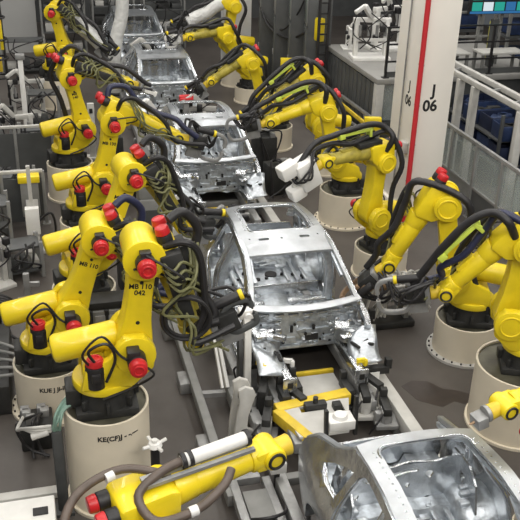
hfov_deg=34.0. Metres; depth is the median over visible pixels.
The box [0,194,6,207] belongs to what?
shelf
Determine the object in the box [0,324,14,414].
console
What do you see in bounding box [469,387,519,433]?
robot
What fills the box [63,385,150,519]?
pedestal
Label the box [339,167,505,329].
robot
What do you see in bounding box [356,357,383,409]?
stand
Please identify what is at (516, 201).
enclosure
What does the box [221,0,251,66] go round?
wall
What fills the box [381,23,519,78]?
railing
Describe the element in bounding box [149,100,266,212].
car
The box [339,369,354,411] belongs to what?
stand
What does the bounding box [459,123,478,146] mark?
bin
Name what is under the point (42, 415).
machine part
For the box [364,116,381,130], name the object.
junction box
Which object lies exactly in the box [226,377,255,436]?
bracket
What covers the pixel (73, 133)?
robot
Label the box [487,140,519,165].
bin
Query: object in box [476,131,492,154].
bin
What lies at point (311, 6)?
tall cabinet
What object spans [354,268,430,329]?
stand
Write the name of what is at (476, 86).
railing
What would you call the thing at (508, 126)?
bin
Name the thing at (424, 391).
oil stain
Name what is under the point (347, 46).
fixture
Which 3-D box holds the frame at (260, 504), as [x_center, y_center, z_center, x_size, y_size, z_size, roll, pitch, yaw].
[0.095,2.497,8.618,0.710,0.359,0.970,-5,27,-14]
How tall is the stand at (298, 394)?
0.515 m
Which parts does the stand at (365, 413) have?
clamp arm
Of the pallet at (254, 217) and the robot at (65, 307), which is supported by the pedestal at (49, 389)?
the robot at (65, 307)
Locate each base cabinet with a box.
[0,495,56,519]
[89,290,123,324]
[116,258,124,289]
[251,128,282,172]
[263,157,292,199]
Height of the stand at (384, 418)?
0.435 m
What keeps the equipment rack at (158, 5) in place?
on the floor
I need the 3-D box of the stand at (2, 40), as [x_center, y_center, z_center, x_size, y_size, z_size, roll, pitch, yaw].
[-6.293,-4.936,20.343,0.600,2.901,0.530,-5,27,-14]
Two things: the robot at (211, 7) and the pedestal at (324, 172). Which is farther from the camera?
the robot at (211, 7)
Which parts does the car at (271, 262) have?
frame, sill, roof rail, rail, panel, rail, wheel house panel, roof frame, rail, rail, roof rail, sill, frame, rail, rail, wheel house panel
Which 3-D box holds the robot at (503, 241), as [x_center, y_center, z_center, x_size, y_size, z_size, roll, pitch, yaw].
[2.449,0.237,9.656,2.252,1.972,0.829,5,27,7]
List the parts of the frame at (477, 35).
post, rail, post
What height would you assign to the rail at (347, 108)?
0.665 m
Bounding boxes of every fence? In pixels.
[0,124,53,172]
[0,168,50,224]
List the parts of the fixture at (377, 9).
swing arm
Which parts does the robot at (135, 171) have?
arm, motor, motor, gun arm, gun arm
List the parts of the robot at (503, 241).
gun arm, gun arm, arm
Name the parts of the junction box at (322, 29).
lid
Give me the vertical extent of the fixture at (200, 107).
1.284 m
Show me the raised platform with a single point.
(361, 82)
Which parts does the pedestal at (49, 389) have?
plate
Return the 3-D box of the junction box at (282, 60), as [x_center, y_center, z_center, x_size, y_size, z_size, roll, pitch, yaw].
[0.673,-4.641,22.079,0.320,1.210,0.221,-1,26,-5]
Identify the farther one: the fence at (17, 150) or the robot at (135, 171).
the fence at (17, 150)
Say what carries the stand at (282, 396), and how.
on the frame at (406, 421)
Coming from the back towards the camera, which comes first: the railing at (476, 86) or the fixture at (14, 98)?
the fixture at (14, 98)
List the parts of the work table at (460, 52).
leg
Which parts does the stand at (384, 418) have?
clamp arm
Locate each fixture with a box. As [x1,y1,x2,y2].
[0,103,39,133]
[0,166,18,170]
[0,232,16,291]
[5,68,48,119]
[129,37,167,60]
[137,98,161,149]
[182,93,221,113]
[211,307,254,407]
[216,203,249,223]
[340,22,353,50]
[348,4,392,60]
[363,0,401,51]
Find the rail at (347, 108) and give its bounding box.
[334,100,364,135]
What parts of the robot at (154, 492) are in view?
motor, motor, slide rail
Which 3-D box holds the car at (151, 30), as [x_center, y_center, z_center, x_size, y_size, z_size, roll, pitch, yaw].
[-3.724,-6.754,25.322,1.748,1.380,3.921,-5,27,-14]
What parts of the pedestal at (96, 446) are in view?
plate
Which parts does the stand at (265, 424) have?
clamp arm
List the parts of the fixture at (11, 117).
swing arm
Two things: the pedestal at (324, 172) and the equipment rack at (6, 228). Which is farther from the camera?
the pedestal at (324, 172)
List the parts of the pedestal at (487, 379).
plate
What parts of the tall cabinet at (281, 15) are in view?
door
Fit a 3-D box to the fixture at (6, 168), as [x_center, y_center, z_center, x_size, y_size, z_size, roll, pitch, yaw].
[-4.717,-1.416,15.598,0.681,0.898,0.477,-8,28,-18]
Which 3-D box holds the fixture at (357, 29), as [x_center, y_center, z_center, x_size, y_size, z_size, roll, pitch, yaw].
[2.585,-5.345,19.887,0.975,1.284,0.682,-1,27,-7]
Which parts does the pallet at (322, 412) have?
frame rail, plate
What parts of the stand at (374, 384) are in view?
clamp arm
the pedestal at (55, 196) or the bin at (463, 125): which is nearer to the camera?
the pedestal at (55, 196)
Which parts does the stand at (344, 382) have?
clamp arm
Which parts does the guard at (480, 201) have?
post, panel, post, rail, panel, rail, post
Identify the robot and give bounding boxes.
[0,194,208,375]
[33,0,119,81]
[39,43,156,168]
[42,134,225,292]
[49,207,259,421]
[51,83,226,226]
[60,429,293,519]
[164,0,254,64]
[164,17,267,89]
[184,43,293,128]
[225,79,364,194]
[239,56,351,154]
[275,121,408,254]
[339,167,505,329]
[374,208,519,375]
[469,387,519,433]
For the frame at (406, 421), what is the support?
on the floor
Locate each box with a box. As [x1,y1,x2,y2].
[17,172,40,216]
[269,462,286,498]
[280,58,291,73]
[314,18,324,41]
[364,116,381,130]
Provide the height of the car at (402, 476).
1.379 m
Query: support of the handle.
on the floor
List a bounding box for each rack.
[0,34,45,75]
[0,190,14,251]
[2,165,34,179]
[3,231,45,279]
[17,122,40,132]
[26,86,61,123]
[39,0,87,51]
[90,0,134,49]
[140,0,185,47]
[446,83,510,186]
[503,118,518,188]
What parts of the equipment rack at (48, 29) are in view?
post, post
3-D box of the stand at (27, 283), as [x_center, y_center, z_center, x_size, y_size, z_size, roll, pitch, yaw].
[-3.400,0.405,12.480,0.333,0.480,0.220,-5,27,-14]
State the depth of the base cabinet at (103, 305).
10.75 m
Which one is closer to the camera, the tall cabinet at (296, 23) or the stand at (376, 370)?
the stand at (376, 370)
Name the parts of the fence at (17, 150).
infill panel, post, rail, infill panel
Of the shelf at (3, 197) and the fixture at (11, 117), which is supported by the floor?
the fixture at (11, 117)
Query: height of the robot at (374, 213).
2.142 m
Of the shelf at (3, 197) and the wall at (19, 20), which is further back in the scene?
the wall at (19, 20)
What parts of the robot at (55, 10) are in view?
motor, arm, gun arm, gun arm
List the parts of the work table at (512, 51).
leg, leg, leg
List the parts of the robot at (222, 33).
gun arm, arm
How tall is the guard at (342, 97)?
0.785 m
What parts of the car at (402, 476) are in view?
roof rail, frame, panel, roof frame, roof rail, frame, rail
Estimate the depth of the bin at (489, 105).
18.22 m
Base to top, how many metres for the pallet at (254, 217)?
0.553 m
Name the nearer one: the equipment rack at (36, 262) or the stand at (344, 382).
the stand at (344, 382)
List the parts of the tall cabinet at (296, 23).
door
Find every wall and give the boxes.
[0,0,38,52]
[35,0,467,21]
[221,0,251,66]
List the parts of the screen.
post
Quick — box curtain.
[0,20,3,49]
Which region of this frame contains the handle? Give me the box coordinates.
[142,435,166,465]
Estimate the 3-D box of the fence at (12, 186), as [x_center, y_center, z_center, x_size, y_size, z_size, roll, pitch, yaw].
[-4.451,-1.052,14.738,1.540,1.025,0.140,-5,27,-14]
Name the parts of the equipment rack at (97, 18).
post, post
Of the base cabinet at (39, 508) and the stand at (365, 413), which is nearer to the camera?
the base cabinet at (39, 508)
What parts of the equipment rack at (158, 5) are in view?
post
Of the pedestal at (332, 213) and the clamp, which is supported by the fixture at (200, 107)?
the clamp
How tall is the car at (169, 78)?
1.380 m
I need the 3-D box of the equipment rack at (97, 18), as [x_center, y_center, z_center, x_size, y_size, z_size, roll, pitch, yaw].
[-4.721,-8.132,27.206,1.360,2.609,0.893,-5,27,-14]
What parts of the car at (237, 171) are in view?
frame, rail, roof rail, wheel house panel, rail, roof frame, rail, roof rail, frame, rail, wheel house panel, rail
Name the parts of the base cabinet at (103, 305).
door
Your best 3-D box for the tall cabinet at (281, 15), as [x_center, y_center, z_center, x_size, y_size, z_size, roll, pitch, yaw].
[0.662,-6.127,23.058,0.660,3.000,0.800,1,26,-2]
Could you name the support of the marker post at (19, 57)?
on the floor
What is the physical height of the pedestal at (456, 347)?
0.525 m
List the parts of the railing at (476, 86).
post, post, post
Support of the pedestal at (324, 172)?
on the floor
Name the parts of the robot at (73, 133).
motor, motor, motor, arm, motor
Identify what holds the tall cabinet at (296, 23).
on the floor
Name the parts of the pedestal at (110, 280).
plate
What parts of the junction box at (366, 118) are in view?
lid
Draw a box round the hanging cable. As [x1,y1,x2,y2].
[258,0,304,38]
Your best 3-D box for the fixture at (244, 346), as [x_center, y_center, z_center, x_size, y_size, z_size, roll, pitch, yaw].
[-0.279,1.168,10.236,0.517,1.080,0.734,-5,27,-14]
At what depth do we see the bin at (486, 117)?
17.70 m
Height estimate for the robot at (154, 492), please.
1.777 m
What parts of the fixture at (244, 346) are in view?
guide rail, backing arm, arm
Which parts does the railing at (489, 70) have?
post, rail, rail, rail, post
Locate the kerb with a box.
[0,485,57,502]
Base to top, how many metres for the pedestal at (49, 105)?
0.725 m
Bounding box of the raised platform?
[327,40,519,144]
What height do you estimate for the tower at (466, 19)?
3.400 m
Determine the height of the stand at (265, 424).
0.475 m
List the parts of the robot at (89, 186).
motor, motor, motor, arm, motor, gun arm, gun arm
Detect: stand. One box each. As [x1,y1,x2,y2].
[0,0,11,114]
[18,272,39,297]
[24,165,56,254]
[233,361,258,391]
[250,362,272,416]
[251,396,277,438]
[272,376,290,424]
[283,358,302,392]
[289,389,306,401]
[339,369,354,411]
[352,377,374,420]
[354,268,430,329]
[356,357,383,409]
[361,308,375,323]
[369,356,392,378]
[369,386,398,434]
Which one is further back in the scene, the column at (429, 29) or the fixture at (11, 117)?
the fixture at (11, 117)
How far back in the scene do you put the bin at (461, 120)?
18.69 m
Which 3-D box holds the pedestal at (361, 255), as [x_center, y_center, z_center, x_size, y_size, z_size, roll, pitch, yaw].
[1.929,-0.019,13.658,0.910,0.485,0.910,-5,27,-14]
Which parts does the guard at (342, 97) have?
rail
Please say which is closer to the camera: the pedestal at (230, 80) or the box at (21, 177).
the box at (21, 177)
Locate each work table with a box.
[455,47,470,67]
[471,47,519,68]
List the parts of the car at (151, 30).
frame, wheel house panel, roof frame, roof rail, frame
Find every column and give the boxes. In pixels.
[136,187,178,225]
[383,0,462,221]
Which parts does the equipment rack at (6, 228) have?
post, post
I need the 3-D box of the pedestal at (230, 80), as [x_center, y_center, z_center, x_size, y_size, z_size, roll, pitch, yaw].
[-0.659,-5.203,23.922,0.910,0.505,0.910,-5,27,-14]
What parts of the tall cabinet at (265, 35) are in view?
door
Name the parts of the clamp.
post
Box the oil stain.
[402,381,469,406]
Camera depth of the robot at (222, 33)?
21.09 m
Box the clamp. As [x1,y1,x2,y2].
[179,94,193,113]
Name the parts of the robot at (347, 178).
gun arm, gun arm, arm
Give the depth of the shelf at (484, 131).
17.48 m
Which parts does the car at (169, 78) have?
frame, roof rail, wheel house panel, panel, roof frame, frame, roof rail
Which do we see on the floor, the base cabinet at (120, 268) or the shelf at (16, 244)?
the base cabinet at (120, 268)
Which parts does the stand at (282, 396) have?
clamp arm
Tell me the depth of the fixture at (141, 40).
22.75 m
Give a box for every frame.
[120,91,439,519]
[230,472,287,519]
[458,11,503,63]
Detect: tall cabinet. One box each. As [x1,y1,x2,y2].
[258,0,273,76]
[271,0,288,90]
[287,0,304,97]
[301,0,332,99]
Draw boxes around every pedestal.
[12,357,77,426]
[39,77,69,110]
[47,156,92,203]
[52,275,115,290]
[60,216,70,255]
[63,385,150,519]
[220,71,241,87]
[233,83,266,104]
[262,122,292,152]
[314,155,331,177]
[314,180,364,231]
[351,236,407,276]
[426,305,496,368]
[464,340,519,451]
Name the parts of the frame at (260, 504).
plate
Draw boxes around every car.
[102,4,168,61]
[120,42,205,113]
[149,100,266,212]
[200,202,382,392]
[298,416,519,519]
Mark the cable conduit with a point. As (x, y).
(36, 432)
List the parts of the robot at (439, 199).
gun arm, motor, motor, arm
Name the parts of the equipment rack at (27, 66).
post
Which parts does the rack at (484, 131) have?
post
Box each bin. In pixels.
[449,115,465,135]
[452,93,497,113]
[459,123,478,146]
[462,101,510,123]
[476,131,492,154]
[478,109,516,131]
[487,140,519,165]
[491,119,513,141]
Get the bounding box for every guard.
[338,94,371,136]
[442,121,519,236]
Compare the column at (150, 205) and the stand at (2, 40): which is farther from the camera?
the stand at (2, 40)
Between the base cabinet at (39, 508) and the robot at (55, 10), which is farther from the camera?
the robot at (55, 10)
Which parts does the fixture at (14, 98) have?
swing arm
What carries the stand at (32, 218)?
on the floor
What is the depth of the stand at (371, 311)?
11.55 m
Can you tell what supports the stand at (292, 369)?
on the frame at (406, 421)
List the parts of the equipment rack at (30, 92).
post, post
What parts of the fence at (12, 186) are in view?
post, rail, infill panel, post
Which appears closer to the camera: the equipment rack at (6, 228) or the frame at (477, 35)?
the equipment rack at (6, 228)
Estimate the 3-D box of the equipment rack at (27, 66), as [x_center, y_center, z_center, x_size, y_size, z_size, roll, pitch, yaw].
[-6.753,-5.864,24.304,1.260,1.015,0.772,-5,27,-14]
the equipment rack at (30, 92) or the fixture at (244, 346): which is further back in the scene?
the equipment rack at (30, 92)
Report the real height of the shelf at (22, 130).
0.035 m
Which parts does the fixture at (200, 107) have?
swing arm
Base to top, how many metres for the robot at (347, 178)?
2.038 m
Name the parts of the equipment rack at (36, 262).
post, post, post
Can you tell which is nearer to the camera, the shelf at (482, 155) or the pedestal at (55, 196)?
the pedestal at (55, 196)
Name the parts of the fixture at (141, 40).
swing arm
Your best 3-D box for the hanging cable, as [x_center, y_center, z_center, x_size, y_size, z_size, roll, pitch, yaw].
[0.588,-6.411,22.345,0.154,1.098,2.853,-14,30,-28]
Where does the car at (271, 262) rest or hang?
on the pallet at (322, 412)
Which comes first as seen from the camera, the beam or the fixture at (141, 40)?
the beam
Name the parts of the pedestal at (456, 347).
plate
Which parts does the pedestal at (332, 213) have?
plate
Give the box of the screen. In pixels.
[467,0,519,66]
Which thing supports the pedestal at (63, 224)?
on the floor
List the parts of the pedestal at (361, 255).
plate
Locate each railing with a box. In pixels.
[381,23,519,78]
[446,60,519,210]
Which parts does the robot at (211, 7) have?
gun arm, arm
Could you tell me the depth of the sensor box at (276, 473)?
8.75 m
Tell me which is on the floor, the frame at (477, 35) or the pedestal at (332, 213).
the pedestal at (332, 213)
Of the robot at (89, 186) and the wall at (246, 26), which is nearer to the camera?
the robot at (89, 186)
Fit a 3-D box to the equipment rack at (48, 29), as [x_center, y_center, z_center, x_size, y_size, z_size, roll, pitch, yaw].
[-6.122,-7.642,26.354,1.360,2.413,0.893,-5,27,-14]
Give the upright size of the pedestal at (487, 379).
0.855 m
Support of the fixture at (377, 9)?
on the raised platform
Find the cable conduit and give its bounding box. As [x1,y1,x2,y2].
[15,397,74,517]
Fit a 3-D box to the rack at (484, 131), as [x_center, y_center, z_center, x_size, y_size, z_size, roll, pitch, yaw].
[4.896,-2.728,18.159,0.960,1.500,2.460,-5,27,-14]
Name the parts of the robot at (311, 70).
arm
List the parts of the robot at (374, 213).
arm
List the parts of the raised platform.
corner post, panel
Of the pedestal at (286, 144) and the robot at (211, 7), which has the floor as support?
the pedestal at (286, 144)
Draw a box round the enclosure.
[511,176,519,212]
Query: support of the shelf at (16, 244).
attached to the equipment rack at (36, 262)
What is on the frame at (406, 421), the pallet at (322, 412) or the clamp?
the pallet at (322, 412)
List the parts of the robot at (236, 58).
arm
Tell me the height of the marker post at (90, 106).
1.200 m
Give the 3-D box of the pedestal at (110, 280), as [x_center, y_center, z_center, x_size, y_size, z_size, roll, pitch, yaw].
[-2.398,0.674,11.703,0.910,0.745,0.910,-5,27,-14]
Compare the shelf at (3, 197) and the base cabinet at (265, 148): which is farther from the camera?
the base cabinet at (265, 148)
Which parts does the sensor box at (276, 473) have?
stem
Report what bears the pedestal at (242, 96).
on the floor
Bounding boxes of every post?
[15,53,27,124]
[87,103,96,159]
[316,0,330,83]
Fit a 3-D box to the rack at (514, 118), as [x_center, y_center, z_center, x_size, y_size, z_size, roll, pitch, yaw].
[5.753,-1.589,15.916,0.960,1.500,2.660,-5,27,-14]
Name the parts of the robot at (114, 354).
motor, arm, motor, motor, motor, gun arm, gun arm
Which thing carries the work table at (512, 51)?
on the raised platform
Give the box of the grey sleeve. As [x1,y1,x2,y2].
[108,0,128,95]
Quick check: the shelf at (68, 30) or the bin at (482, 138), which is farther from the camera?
the shelf at (68, 30)
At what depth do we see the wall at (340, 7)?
32.52 m
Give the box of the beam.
[159,280,233,506]
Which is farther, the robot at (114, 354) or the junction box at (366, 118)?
the junction box at (366, 118)
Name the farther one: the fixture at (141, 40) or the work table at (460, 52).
the fixture at (141, 40)
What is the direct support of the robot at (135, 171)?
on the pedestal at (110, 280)
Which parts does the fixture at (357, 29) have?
swing arm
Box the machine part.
[15,403,52,457]
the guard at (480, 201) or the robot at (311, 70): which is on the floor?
the guard at (480, 201)
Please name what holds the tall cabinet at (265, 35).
on the floor
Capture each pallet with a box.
[186,192,261,222]
[252,290,376,453]
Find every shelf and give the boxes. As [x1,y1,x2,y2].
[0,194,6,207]
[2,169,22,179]
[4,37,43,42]
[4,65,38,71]
[7,235,38,251]
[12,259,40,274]
[20,127,40,132]
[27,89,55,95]
[43,28,74,33]
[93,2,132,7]
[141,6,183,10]
[446,129,500,166]
[449,107,510,142]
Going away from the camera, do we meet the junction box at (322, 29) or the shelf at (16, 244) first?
the shelf at (16, 244)
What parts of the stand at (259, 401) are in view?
clamp arm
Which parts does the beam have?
cross arm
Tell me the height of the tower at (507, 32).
3.400 m
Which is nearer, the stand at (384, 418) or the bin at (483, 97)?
the stand at (384, 418)
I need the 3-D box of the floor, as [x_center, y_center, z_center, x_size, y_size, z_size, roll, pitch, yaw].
[-0.518,-2.007,18.171,26.000,0.100,40.000,-5,27,-14]
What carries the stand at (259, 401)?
on the frame at (406, 421)
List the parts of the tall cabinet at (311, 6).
door, door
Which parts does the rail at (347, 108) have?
rail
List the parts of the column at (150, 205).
panel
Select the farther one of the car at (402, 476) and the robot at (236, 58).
the robot at (236, 58)
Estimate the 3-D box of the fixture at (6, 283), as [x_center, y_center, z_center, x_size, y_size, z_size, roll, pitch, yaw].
[-4.112,-0.008,12.654,0.786,1.027,0.545,-22,35,-40]
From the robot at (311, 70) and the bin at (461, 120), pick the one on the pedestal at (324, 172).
the robot at (311, 70)
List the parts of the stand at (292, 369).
clamp arm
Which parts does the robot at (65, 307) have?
motor, motor, arm, motor, motor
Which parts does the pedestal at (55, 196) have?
plate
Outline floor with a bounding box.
[0,15,519,519]
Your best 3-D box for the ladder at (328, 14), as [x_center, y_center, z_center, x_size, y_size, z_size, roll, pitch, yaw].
[1.543,-5.072,21.212,0.500,2.800,0.300,-5,27,-14]

